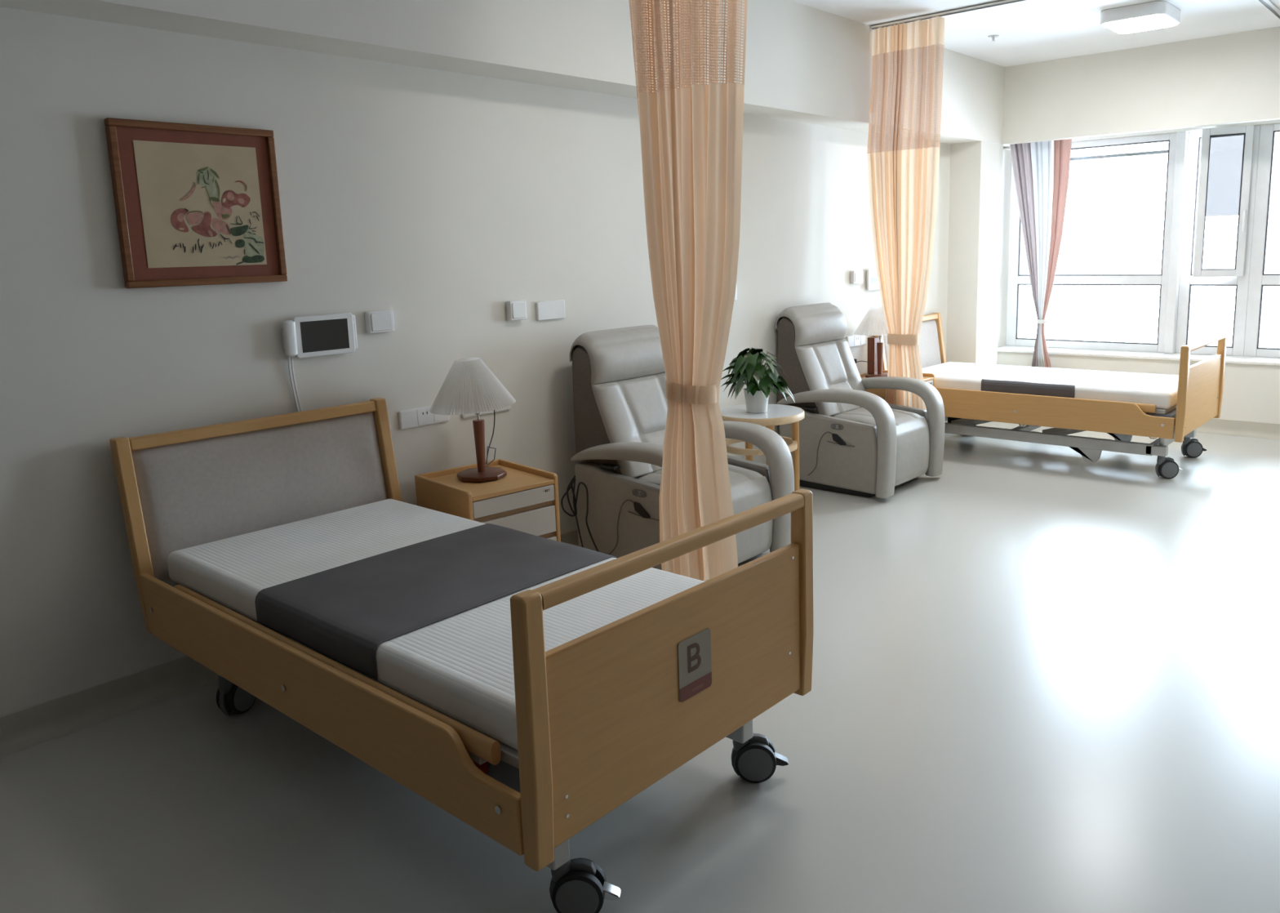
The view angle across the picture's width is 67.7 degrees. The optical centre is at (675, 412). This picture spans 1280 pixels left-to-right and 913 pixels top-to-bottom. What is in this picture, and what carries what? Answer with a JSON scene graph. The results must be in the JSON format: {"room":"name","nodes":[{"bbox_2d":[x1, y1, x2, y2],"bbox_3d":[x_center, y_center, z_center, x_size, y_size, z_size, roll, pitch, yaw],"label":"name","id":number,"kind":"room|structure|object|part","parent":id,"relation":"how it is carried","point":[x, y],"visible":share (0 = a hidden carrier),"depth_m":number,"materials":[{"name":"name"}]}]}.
{"room":"care facility","nodes":[
{"label":"care facility","id":0,"kind":"room"},
{"bbox_2d":[0,6,950,715],"bbox_3d":[-0.723,-0.691,4.537,0.200,2.845,11.600,7,13,40],"label":"wall","id":1,"kind":"structure","parent":0,"point":[438,200],"depth_m":3.64,"materials":[{"name":"paint"}]},
{"bbox_2d":[104,117,287,288],"bbox_3d":[-1.633,-0.713,3.289,0.030,0.540,0.548,7,13,40],"label":"picture","id":2,"kind":"object","parent":1,"relation":"attached to","point":[196,205],"visible":1,"depth_m":3.27,"materials":[{"name":"brown wood"}]},
{"bbox_2d":[133,140,266,267],"bbox_3d":[-1.629,-0.713,3.288,0.001,0.412,0.406,7,13,40],"label":"painting","id":3,"kind":"object","parent":2,"relation":"attached to","point":[197,203],"depth_m":3.28},
{"bbox_2d":[281,312,357,411],"bbox_3d":[-1.357,-0.157,3.683,0.042,0.438,0.309,7,13,40],"label":"intercom","id":4,"kind":"object","parent":1,"relation":"attached to","point":[313,335],"visible":0.87,"depth_m":3.63,"materials":[{"name":"white plastic"}]},
{"bbox_3d":[-1.435,-0.070,3.614,0.017,0.295,0.051,7,13,40],"label":"handset cord","id":5,"kind":"part","parent":4,"relation":"part of","materials":[{"name":"white plastic"}]},
{"bbox_2d":[364,309,394,333],"bbox_3d":[-1.195,-0.368,3.852,0.030,0.088,0.115,7,13,40],"label":"light switch","id":6,"kind":"object","parent":1,"relation":"attached to","point":[378,321],"visible":1,"depth_m":3.83,"materials":[{"name":"white plastic"}]},
{"bbox_2d":[398,405,448,429],"bbox_3d":[-1.076,0.015,4.058,0.013,0.080,0.248,7,13,40],"label":"wall socket","id":7,"kind":"object","parent":1,"relation":"attached to","point":[420,416],"visible":0.8,"depth_m":4.03,"materials":[{"name":"white plastic"}]},
{"bbox_2d":[400,409,417,428],"bbox_3d":[-1.121,0.028,3.999,0.002,0.066,0.074,7,13,40],"label":"outlet","id":8,"kind":"object","parent":7,"relation":"attached to","point":[408,417],"depth_m":4.00,"materials":[{"name":"white plastic"}]},
{"bbox_2d":[417,407,433,425],"bbox_3d":[-1.068,0.016,4.060,0.003,0.066,0.074,7,13,40],"label":"outlet","id":9,"kind":"object","parent":7,"relation":"attached to","point":[424,417],"depth_m":4.06,"materials":[{"name":"white plastic"}]},
{"bbox_2d":[434,413,448,422],"bbox_3d":[-1.015,0.004,4.121,0.002,0.066,0.074,7,13,40],"label":"outlet","id":10,"kind":"object","parent":7,"relation":"attached to","point":[437,418],"depth_m":4.12,"materials":[{"name":"white plastic"}]},
{"bbox_2d":[0,421,946,756],"bbox_3d":[-0.991,0.759,4.229,0.055,0.107,9.970,7,13,40],"label":"baseboard","id":11,"kind":"structure","parent":1,"relation":"attached to","point":[25,727],"depth_m":3.19,"materials":[{"name":"plastic"}]},
{"bbox_2d":[461,404,511,417],"bbox_3d":[-0.856,-0.032,4.308,0.013,0.078,0.273,7,13,40],"label":"wall socket","id":12,"kind":"object","parent":1,"relation":"attached to","point":[508,407],"visible":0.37,"depth_m":4.32,"materials":[{"name":"white plastic"}]},
{"bbox_2d":[463,413,475,417],"bbox_3d":[-0.911,-0.019,4.239,0.002,0.066,0.082,7,13,40],"label":"outlet","id":13,"kind":"object","parent":12,"relation":"attached to","point":[465,415],"depth_m":4.23,"materials":[{"name":"white plastic"}]},
{"bbox_2d":[496,404,510,410],"bbox_3d":[-0.794,-0.045,4.372,0.002,0.066,0.082,7,13,40],"label":"outlet","id":14,"kind":"object","parent":12,"relation":"attached to","point":[508,407],"depth_m":4.39,"materials":[{"name":"white plastic"}]},
{"bbox_2d":[0,0,1004,144],"bbox_3d":[-0.842,-1.720,3.900,0.258,0.595,10.400,7,13,40],"label":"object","id":15,"kind":"structure","parent":1,"relation":"attached to","point":[804,64],"depth_m":4.17,"materials":[{"name":"paint"}]},
{"bbox_2d":[506,299,526,320],"bbox_3d":[-0.731,-0.470,4.375,0.038,0.089,0.095,7,13,40],"label":"light switch","id":16,"kind":"object","parent":1,"relation":"attached to","point":[515,309],"visible":1,"depth_m":4.35,"materials":[{"name":"white plastic"}]},
{"bbox_2d":[535,299,564,320],"bbox_3d":[-0.598,-0.489,4.546,0.014,0.089,0.173,7,13,40],"label":"cover plate","id":17,"kind":"object","parent":1,"relation":"attached to","point":[548,309],"visible":1,"depth_m":4.54,"materials":[{"name":"white plastic"}]},
{"bbox_2d":[733,284,737,300],"bbox_3d":[0.318,-0.702,5.576,0.028,0.100,0.108,7,13,40],"label":"button","id":18,"kind":"object","parent":1,"relation":"attached to","point":[735,295],"visible":0.25,"depth_m":5.60,"materials":[{"name":"white plastic"}]},
{"bbox_2d":[846,334,866,346],"bbox_3d":[1.266,-0.509,6.721,0.016,0.081,0.259,7,13,40],"label":"wall socket","id":19,"kind":"object","parent":1,"relation":"attached to","point":[853,340],"visible":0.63,"depth_m":6.71,"materials":[{"name":"white plastic"}]},
{"bbox_2d":[848,336,853,346],"bbox_3d":[1.224,-0.497,6.664,0.002,0.067,0.078,7,13,40],"label":"outlet","id":20,"kind":"object","parent":19,"relation":"attached to","point":[851,339],"depth_m":6.66,"materials":[{"name":"white plastic"}]},
{"bbox_2d":[854,335,860,345],"bbox_3d":[1.280,-0.509,6.728,0.003,0.067,0.078,7,13,40],"label":"outlet","id":21,"kind":"object","parent":19,"relation":"attached to","point":[857,338],"depth_m":6.73,"materials":[{"name":"white plastic"}]},
{"bbox_2d":[860,335,866,344],"bbox_3d":[1.336,-0.522,6.792,0.002,0.067,0.078,7,13,40],"label":"outlet","id":22,"kind":"object","parent":19,"relation":"attached to","point":[863,338],"depth_m":6.79,"materials":[{"name":"white plastic"}]},
{"bbox_2d":[849,270,862,284],"bbox_3d":[1.259,-0.945,6.637,0.036,0.090,0.125,7,13,40],"label":"button","id":23,"kind":"object","parent":1,"relation":"attached to","point":[855,276],"visible":1,"depth_m":6.60,"materials":[{"name":"white plastic"}]},
{"bbox_2d":[866,267,879,290],"bbox_3d":[1.464,-0.826,6.888,0.042,0.438,0.322,7,13,40],"label":"cover plate","id":24,"kind":"object","parent":1,"relation":"attached to","point":[872,282],"visible":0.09,"depth_m":6.77,"materials":[{"name":"white plastic"}]},
{"bbox_2d":[1002,26,1279,150],"bbox_3d":[4.892,-2.310,6.396,5.600,0.595,1.030,7,13,40],"label":"ceiling beam","id":25,"kind":"structure","parent":1,"relation":"attached to","point":[1232,79],"depth_m":6.98,"materials":[{"name":"paint"}]},
{"bbox_2d":[0,421,1279,912],"bbox_3d":[1.514,1.070,2.917,6.000,0.200,11.600,7,13,40],"label":"floor","id":26,"kind":"structure","parent":0,"point":[1046,678],"depth_m":2.76,"materials":[{"name":"grey plastic"}]},
{"bbox_2d":[109,397,813,912],"bbox_3d":[-0.730,0.562,2.903,2.073,0.930,1.017,7,13,40],"label":"hospital bed","id":27,"kind":"object","parent":26,"relation":"on","point":[605,713],"visible":0.84,"depth_m":2.32,"materials":[{"name":"brown wood"}]},
{"bbox_3d":[-1.775,0.403,3.141,0.153,0.640,0.045,7,13,40],"label":"head post","id":28,"kind":"part","parent":27,"relation":"part of","materials":[{"name":"brown wood"}]},
{"bbox_3d":[-1.506,0.039,3.476,0.040,0.040,0.910,7,13,40],"label":"head rail","id":29,"kind":"part","parent":27,"relation":"part of","materials":[{"name":"brown wood"}]},
{"bbox_3d":[-1.477,0.280,3.498,0.098,0.445,0.908,7,13,40],"label":"head panel","id":30,"kind":"part","parent":27,"relation":"part of","materials":[{"name":"fabric"}]},
{"bbox_3d":[-1.151,0.264,3.851,0.153,0.640,0.045,7,13,40],"label":"head post","id":31,"kind":"part","parent":27,"relation":"part of","materials":[{"name":"brown wood"}]},
{"bbox_2d":[167,498,703,750],"bbox_3d":[-0.714,0.524,2.871,1.820,0.110,0.866,7,13,40],"label":"mattress","id":32,"kind":"object","parent":27,"relation":"on","point":[413,599],"visible":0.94,"depth_m":2.70,"materials":[{"name":"white fabric"}]},
{"bbox_3d":[-0.440,0.768,2.083,0.068,0.031,0.026,7,13,40],"label":"release handle","id":33,"kind":"part","parent":27,"relation":"part of","materials":[{"name":"red plastic"}]},
{"bbox_3d":[-0.167,0.709,2.431,0.420,0.079,0.860,7,13,40],"label":"deck panel","id":34,"kind":"part","parent":27,"relation":"part of","materials":[{"name":"grey metal"}]},
{"bbox_3d":[-0.280,0.628,1.875,0.050,0.573,0.049,7,13,40],"label":"foot post","id":35,"kind":"part","parent":27,"relation":"part of","materials":[{"name":"brown wood"}]},
{"bbox_3d":[-0.656,0.850,2.902,1.665,0.070,0.740,7,13,40],"label":"frame","id":36,"kind":"part","parent":27,"relation":"part of","materials":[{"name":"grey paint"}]},
{"bbox_3d":[0.025,0.298,2.184,0.045,0.039,0.905,7,13,40],"label":"foot rail","id":37,"kind":"part","parent":27,"relation":"part of","materials":[{"name":"brown wood"}]},
{"bbox_3d":[0.031,0.617,2.241,0.025,0.411,0.905,7,13,40],"label":"foot panel","id":38,"kind":"part","parent":27,"relation":"part of","materials":[{"name":"brown wood"}]},
{"bbox_3d":[0.342,0.489,2.583,0.050,0.573,0.046,7,13,40],"label":"foot post","id":39,"kind":"part","parent":27,"relation":"part of","materials":[{"name":"brown wood"}]},
{"bbox_2d":[414,458,560,541],"bbox_3d":[-0.783,0.546,4.014,0.420,0.588,0.440,-10,13,-41],"label":"nightstand","id":40,"kind":"object","parent":26,"relation":"on","point":[525,500],"visible":0.29,"depth_m":3.88,"materials":[{"name":"brown wood"}]},
{"bbox_2d":[429,357,515,482],"bbox_3d":[-0.828,0.024,3.963,0.353,0.504,0.382,7,13,40],"label":"table lamp","id":41,"kind":"object","parent":40,"relation":"on","point":[469,386],"visible":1,"depth_m":3.85,"materials":[{"name":"walnut wood"},{"name":"white pleated fabric"},{"name":"chrome"}]},
{"bbox_3d":[-0.847,-0.123,3.923,0.353,0.194,0.353,6,16,41],"label":"lamp shade","id":42,"kind":"part","parent":41,"relation":"part of","materials":[{"name":"white fabric"}]},
{"bbox_3d":[-0.818,0.139,3.982,0.040,0.220,0.044,7,13,40],"label":"post","id":43,"kind":"part","parent":41,"relation":"part of","materials":[{"name":"brown wood"}]},
{"bbox_3d":[-0.797,0.081,4.111,0.058,0.284,0.148,-2,10,0],"label":"cord","id":44,"kind":"part","parent":41,"relation":"part of","materials":[{"name":"black plastic"}]},
{"bbox_3d":[-0.806,0.190,4.148,0.039,0.061,0.150,-3,10,-7],"label":"cord","id":45,"kind":"part","parent":41,"relation":"part of","materials":[{"name":"black plastic"}]},
{"bbox_3d":[-0.648,0.354,3.823,0.380,0.066,0.015,-10,13,-41],"label":"drawer","id":46,"kind":"part","parent":40,"relation":"part of","materials":[{"name":"white wood"}]},
{"bbox_3d":[-0.645,0.464,3.842,0.380,0.111,0.015,-10,13,-41],"label":"drawer","id":47,"kind":"part","parent":40,"relation":"part of","materials":[{"name":"white wood"}]},
{"bbox_3d":[-0.639,0.655,3.875,0.380,0.232,0.015,-10,13,-41],"label":"drawer","id":48,"kind":"part","parent":40,"relation":"part of","materials":[{"name":"white wood"}]},
{"bbox_2d":[560,324,794,580],"bbox_3d":[0.002,0.167,4.534,0.840,1.115,0.794,7,13,40],"label":"recliner","id":49,"kind":"object","parent":26,"relation":"on","point":[620,402],"visible":0.58,"depth_m":4.48,"materials":[{"name":"grey leather"}]},
{"bbox_3d":[-0.445,0.487,4.489,0.241,0.379,0.031,5,12,32],"label":"power cord","id":50,"kind":"part","parent":49,"relation":"part of","materials":[{"name":"black plastic"}]},
{"bbox_3d":[-0.198,0.496,4.366,0.690,0.465,0.065,7,13,40],"label":"panel","id":51,"kind":"part","parent":49,"relation":"part of","materials":[{"name":"grey leather"}]},
{"bbox_2d":[569,324,667,477],"bbox_3d":[-0.169,-0.072,4.656,0.379,0.676,0.589,7,13,40],"label":"backrest","id":52,"kind":"object","parent":49,"relation":"on","point":[619,376],"depth_m":4.52,"materials":[{"name":"beige leather"}]},
{"bbox_3d":[-0.164,0.360,4.263,0.085,0.035,0.006,7,13,40],"label":"control panel","id":53,"kind":"part","parent":49,"relation":"part of","materials":[{"name":"grey plastic"}]},
{"bbox_3d":[-0.168,0.432,4.327,0.782,0.606,0.132,7,13,40],"label":"armrest","id":54,"kind":"part","parent":49,"relation":"part of","materials":[{"name":"beige leather"}]},
{"bbox_3d":[0.077,0.468,4.546,0.628,0.415,0.500,7,13,40],"label":"seat","id":55,"kind":"part","parent":49,"relation":"part of","materials":[{"name":"beige leather"}]},
{"bbox_3d":[0.216,0.403,4.838,0.690,0.465,0.065,7,13,40],"label":"panel","id":56,"kind":"part","parent":49,"relation":"part of","materials":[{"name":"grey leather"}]},
{"bbox_3d":[0.246,0.340,4.798,0.782,0.606,0.132,7,13,40],"label":"armrest","id":57,"kind":"part","parent":49,"relation":"part of","materials":[{"name":"beige leather"}]},
{"bbox_2d":[720,404,804,490],"bbox_3d":[0.463,0.286,5.287,0.500,0.601,0.500,7,13,40],"label":"round table","id":58,"kind":"object","parent":26,"relation":"on","point":[776,414],"visible":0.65,"depth_m":5.16,"materials":[{"name":"white laminate"}]},
{"bbox_3d":[0.423,0.272,5.494,0.048,0.561,0.041,-4,10,-14],"label":"leg","id":59,"kind":"part","parent":58,"relation":"part of","materials":[{"name":"brown wood"}]},
{"bbox_2d":[720,347,794,413],"bbox_3d":[0.437,-0.180,5.178,0.346,0.354,0.328,-7,11,-31],"label":"potted plant","id":60,"kind":"object","parent":58,"relation":"on","point":[747,366],"visible":1,"depth_m":5.12,"materials":[{"name":"green plant"}]},
{"bbox_3d":[0.441,-0.067,5.197,0.142,0.125,0.142,7,13,40],"label":"pot","id":61,"kind":"part","parent":60,"relation":"part of","materials":[{"name":"white ceramic"}]},
{"bbox_3d":[0.505,0.339,5.088,0.048,0.561,0.041,-4,10,-14],"label":"leg","id":62,"kind":"part","parent":58,"relation":"part of","materials":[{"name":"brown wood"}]},
{"bbox_3d":[0.669,0.293,5.330,0.041,0.561,0.048,-4,10,-14],"label":"leg","id":63,"kind":"part","parent":58,"relation":"part of","materials":[{"name":"brown wood"}]},
{"bbox_2d":[775,302,945,497],"bbox_3d":[1.138,-0.111,5.969,0.840,1.115,0.766,7,13,40],"label":"recliner","id":64,"kind":"object","parent":26,"relation":"on","point":[852,441],"visible":1,"depth_m":5.86,"materials":[{"name":"grey leather"}]},
{"bbox_2d":[775,302,866,416],"bbox_3d":[0.957,-0.349,6.081,0.379,0.676,0.589,7,13,40],"label":"cushion","id":65,"kind":"object","parent":64,"relation":"on","point":[814,353],"depth_m":5.95,"materials":[{"name":"beige leather"}]},
{"bbox_3d":[0.928,0.219,5.791,0.690,0.465,0.065,7,13,40],"label":"panel","id":66,"kind":"part","parent":64,"relation":"part of","materials":[{"name":"grey leather"}]},
{"bbox_3d":[0.959,0.156,5.753,0.782,0.606,0.132,7,13,40],"label":"armrest","id":67,"kind":"part","parent":64,"relation":"part of","materials":[{"name":"beige leather"}]},
{"bbox_3d":[0.963,0.084,5.688,0.085,0.035,0.006,7,13,40],"label":"control panel","id":68,"kind":"part","parent":64,"relation":"part of","materials":[{"name":"grey plastic"}]},
{"bbox_3d":[1.203,0.191,5.971,0.628,0.415,0.500,7,13,40],"label":"seat","id":69,"kind":"part","parent":64,"relation":"part of","materials":[{"name":"beige leather"}]},
{"bbox_3d":[1.373,0.063,6.224,0.782,0.606,0.132,7,13,40],"label":"armrest","id":70,"kind":"part","parent":64,"relation":"part of","materials":[{"name":"beige leather"}]},
{"bbox_3d":[1.343,0.127,6.263,0.690,0.465,0.065,7,13,40],"label":"panel","id":71,"kind":"part","parent":64,"relation":"part of","materials":[{"name":"grey leather"}]},
{"bbox_2d":[859,369,934,399],"bbox_3d":[1.501,0.030,6.643,0.440,0.588,0.420,7,13,40],"label":"nightstand","id":72,"kind":"object","parent":26,"relation":"on","point":[929,378],"visible":0.12,"depth_m":6.53,"materials":[{"name":"brown wood"}]},
{"bbox_2d":[853,304,888,377],"bbox_3d":[1.410,-0.492,6.604,0.353,0.503,0.353,7,13,40],"label":"table lamp","id":73,"kind":"object","parent":72,"relation":"on","point":[873,323],"visible":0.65,"depth_m":6.57,"materials":[{"name":"white fabric"}]},
{"bbox_3d":[1.405,-0.643,6.579,0.353,0.194,0.353,6,12,41],"label":"lamp shade","id":74,"kind":"part","parent":73,"relation":"part of","materials":[{"name":"white fabric"}]},
{"bbox_3d":[1.390,-0.402,6.696,0.055,0.255,0.085,7,13,40],"label":"panel","id":75,"kind":"part","parent":73,"relation":"part of","materials":[{"name":"brown wood"}]},
{"bbox_3d":[1.417,-0.377,6.620,0.040,0.220,0.044,7,13,40],"label":"post","id":76,"kind":"part","parent":73,"relation":"part of","materials":[{"name":"brown wood"}]},
{"bbox_3d":[1.654,-0.166,6.469,0.015,0.066,0.380,7,13,40],"label":"drawer","id":77,"kind":"part","parent":72,"relation":"part of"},
{"bbox_2d":[874,312,1226,479],"bbox_3d":[2.544,-0.175,6.658,2.073,0.930,1.017,7,13,40],"label":"hospital bed","id":78,"kind":"object","parent":26,"relation":"on","point":[1200,384],"visible":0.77,"depth_m":6.14,"materials":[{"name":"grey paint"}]},
{"bbox_3d":[1.498,-0.334,6.897,0.153,0.640,0.045,7,13,40],"label":"head post","id":79,"kind":"part","parent":78,"relation":"part of","materials":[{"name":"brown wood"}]},
{"bbox_3d":[1.796,-0.457,7.253,0.098,0.445,0.908,7,13,40],"label":"head panel","id":80,"kind":"part","parent":78,"relation":"part of","materials":[{"name":"fabric"}]},
{"bbox_3d":[1.768,-0.699,7.231,0.040,0.040,0.910,7,13,40],"label":"head rail","id":81,"kind":"part","parent":78,"relation":"part of","materials":[{"name":"brown wood"}]},
{"bbox_3d":[2.122,-0.474,7.606,0.153,0.640,0.045,7,13,40],"label":"head post","id":82,"kind":"part","parent":78,"relation":"part of","materials":[{"name":"brown wood"}]},
{"bbox_3d":[2.128,0.009,7.040,0.200,0.140,0.140,7,13,40],"label":"motor","id":83,"kind":"part","parent":78,"relation":"part of","materials":[{"name":"black plastic"}]},
{"bbox_3d":[2.150,0.043,6.678,0.468,0.196,0.028,7,13,40],"label":"lift arm","id":84,"kind":"part","parent":78,"relation":"part of","materials":[{"name":"grey paint"}]},
{"bbox_2d":[921,361,1178,408],"bbox_3d":[2.558,-0.212,6.624,1.820,0.108,0.862,7,13,40],"label":"mattress","id":85,"kind":"object","parent":78,"relation":"on","point":[1161,390],"visible":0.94,"depth_m":6.36,"materials":[{"name":"white fabric"}]},
{"bbox_3d":[2.631,0.100,6.266,0.440,0.196,0.028,7,13,40],"label":"lift arm","id":86,"kind":"part","parent":78,"relation":"part of","materials":[{"name":"grey paint"}]},
{"bbox_3d":[2.617,0.112,6.657,1.665,0.070,0.740,7,13,40],"label":"frame","id":87,"kind":"part","parent":78,"relation":"part of","materials":[{"name":"grey paint"}]},
{"bbox_3d":[3.106,-0.028,6.187,0.420,0.079,0.860,7,13,40],"label":"deck panel","id":88,"kind":"part","parent":78,"relation":"part of","materials":[{"name":"grey metal"}]},
{"bbox_3d":[3.011,0.195,5.902,0.036,0.150,0.035,-1,10,3],"label":"caster stem","id":89,"kind":"part","parent":78,"relation":"part of","materials":[{"name":"grey paint"}]},
{"bbox_3d":[2.993,-0.109,5.630,0.050,0.573,0.049,7,13,40],"label":"foot post","id":90,"kind":"part","parent":78,"relation":"part of","materials":[{"name":"brown wood"}]},
{"bbox_3d":[3.304,-0.121,5.997,0.025,0.411,0.905,7,13,40],"label":"foot panel","id":91,"kind":"part","parent":78,"relation":"part of","materials":[{"name":"brown wood"}]},
{"bbox_3d":[3.298,-0.439,5.939,0.045,0.039,0.905,7,13,40],"label":"foot rail","id":92,"kind":"part","parent":78,"relation":"part of","materials":[{"name":"brown wood"}]},
{"bbox_3d":[3.615,-0.248,6.338,0.050,0.573,0.046,7,13,40],"label":"foot post","id":93,"kind":"part","parent":78,"relation":"part of","materials":[{"name":"brown wood"}]},
{"bbox_2d":[946,141,1026,364],"bbox_3d":[2.778,-1.120,8.219,0.255,2.250,1.430,7,13,40],"label":"wall","id":94,"kind":"structure","parent":0,"point":[980,180],"depth_m":7.70,"materials":[{"name":"paint"}]},
{"bbox_2d":[790,0,1279,66],"bbox_3d":[1.430,-1.929,2.401,6.000,0.200,11.600,7,13,40],"label":"ceiling","id":95,"kind":"structure","parent":0,"point":[1028,31],"depth_m":6.11,"materials":[{"name":"paint"}]},
{"bbox_2d":[987,35,999,42],"bbox_3d":[2.145,-2.524,6.439,0.072,0.036,0.072,7,13,40],"label":"sprinkler","id":96,"kind":"object","parent":95,"relation":"attached to","point":[993,37],"visible":1,"depth_m":6.43,"materials":[{"name":"grey paint"}]},
{"bbox_2d":[870,0,1279,29],"bbox_3d":[2.671,-2.501,6.171,1.972,0.026,2.139,7,13,40],"label":"rail","id":97,"kind":"object","parent":95,"relation":"attached to","point":[1270,6],"visible":1,"depth_m":5.72,"materials":[{"name":"white metal"}]},
{"bbox_2d":[866,16,944,409],"bbox_3d":[1.442,-1.088,6.099,0.498,2.652,0.121,7,13,40],"label":"curtain","id":98,"kind":"object","parent":97,"relation":"hanging from","point":[903,184],"visible":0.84,"depth_m":6.02,"materials":[{"name":"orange fabric"}]},
{"bbox_2d":[866,146,939,409],"bbox_3d":[1.444,-0.716,6.169,0.475,1.897,0.108,7,13,40],"label":"drape","id":99,"kind":"object","parent":98,"relation":"hanging from","point":[903,184],"depth_m":6.09,"materials":[{"name":"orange fabric"}]},
{"bbox_3d":[1.416,-1.946,5.953,0.492,0.600,0.106,7,13,40],"label":"panel","id":100,"kind":"part","parent":98,"relation":"part of","materials":[{"name":"beige fabric"}]},
{"bbox_2d":[1100,0,1180,33],"bbox_3d":[2.850,-2.419,5.848,0.370,0.082,0.430,7,13,40],"label":"ceiling light","id":101,"kind":"object","parent":95,"relation":"attached to","point":[1155,15],"visible":1,"depth_m":5.74,"materials":[{"name":"white plastic"}]},
{"bbox_2d":[1103,14,1176,33],"bbox_3d":[2.851,-2.382,5.854,0.336,0.008,0.396,7,13,40],"label":"diffuser","id":102,"kind":"object","parent":101,"relation":"attached to","point":[1123,24],"depth_m":5.79,"materials":[{"name":"white plastic"}]},
{"bbox_3d":[-0.648,-1.758,2.393,1.972,0.026,2.424,7,13,40],"label":"rail","id":103,"kind":"object","parent":95,"relation":"attached to","visible":0},
{"bbox_2d":[628,0,747,581],"bbox_3d":[0.021,-0.615,3.563,0.597,2.660,0.189,7,13,40],"label":"curtain","id":104,"kind":"object","parent":103,"relation":"hanging from","point":[691,131],"visible":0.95,"depth_m":3.49,"materials":[{"name":"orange fabric"}]},
{"bbox_3d":[-0.004,-1.477,3.410,0.570,0.625,0.174,7,13,40],"label":"panel","id":105,"kind":"part","parent":104,"relation":"part of","materials":[{"name":"pink"}]},
{"bbox_2d":[996,351,1279,423],"bbox_3d":[4.986,-0.058,6.743,5.500,0.535,0.450,7,13,40],"label":"wall","id":106,"kind":"structure","parent":0,"point":[1251,392],"depth_m":7.14,"materials":[{"name":"paint"}]},
{"bbox_2d":[1009,138,1071,367],"bbox_3d":[2.964,-1.082,7.861,0.485,2.314,0.078,6,12,37],"label":"window curtain","id":107,"kind":"object","parent":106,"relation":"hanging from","point":[1041,170],"visible":0.81,"depth_m":7.75,"materials":[{"name":"white fabric"}]},
{"bbox_2d":[1005,133,1176,352],"bbox_3d":[3.452,-1.393,7.996,1.315,1.714,0.080,7,13,40],"label":"window","id":108,"kind":"structure","parent":106,"relation":"in","point":[1015,278],"depth_m":7.89,"materials":[{"name":"paint"}]},
{"bbox_2d":[997,345,1279,365],"bbox_3d":[4.959,-0.327,6.673,5.500,0.021,0.430,7,13,40],"label":"window sill","id":109,"kind":"structure","parent":106,"relation":"on","point":[1014,348],"depth_m":7.61,"materials":[{"name":"stone"}]},
{"bbox_2d":[1164,131,1188,353],"bbox_3d":[3.963,-1.328,7.533,0.070,1.714,0.160,7,13,40],"label":"trim","id":110,"kind":"structure","parent":106,"relation":"attached to","point":[1182,137],"depth_m":7.47,"materials":[{"name":"paint"}]},
{"bbox_2d":[1175,124,1260,355],"bbox_3d":[4.139,-1.296,7.318,0.480,1.714,0.220,7,13,40],"label":"window","id":111,"kind":"structure","parent":106,"relation":"in","point":[1228,161],"depth_m":7.24,"materials":[{"name":"paint"}]},
{"bbox_3d":[4.136,-1.586,7.211,0.335,1.105,0.050,3,11,24],"label":"sash frame","id":112,"kind":"part","parent":111,"relation":"part of","materials":[{"name":"paint"}]},
{"bbox_3d":[4.253,-1.438,7.139,0.020,0.160,0.035,3,11,24],"label":"sash handle","id":113,"kind":"part","parent":111,"relation":"part of","materials":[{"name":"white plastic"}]},
{"bbox_2d":[1195,417,1279,439],"bbox_3d":[4.886,0.197,6.541,5.345,0.107,0.055,7,13,40],"label":"baseboard","id":114,"kind":"structure","parent":106,"relation":"attached to","point":[1220,426],"depth_m":7.13,"materials":[{"name":"plastic"}]},
{"bbox_2d":[1243,123,1279,357],"bbox_3d":[4.739,-1.240,6.896,0.985,1.714,0.080,7,13,40],"label":"window","id":115,"kind":"structure","parent":106,"relation":"in","point":[1258,278],"depth_m":7.15,"materials":[{"name":"paint"}]},
{"bbox_3d":[5.191,-0.198,7.040,6.000,0.300,0.300,7,13,40],"label":"ledge","id":116,"kind":"object","parent":106,"relation":"attached to","visible":0},
{"bbox_2d":[1020,294,1279,341],"bbox_3d":[4.214,-0.699,7.759,3.100,0.496,0.022,7,13,40],"label":"guard rail","id":117,"kind":"object","parent":116,"relation":"on","point":[1117,297],"visible":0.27,"depth_m":8.11,"materials":[{"name":"white metal"}]}
]}

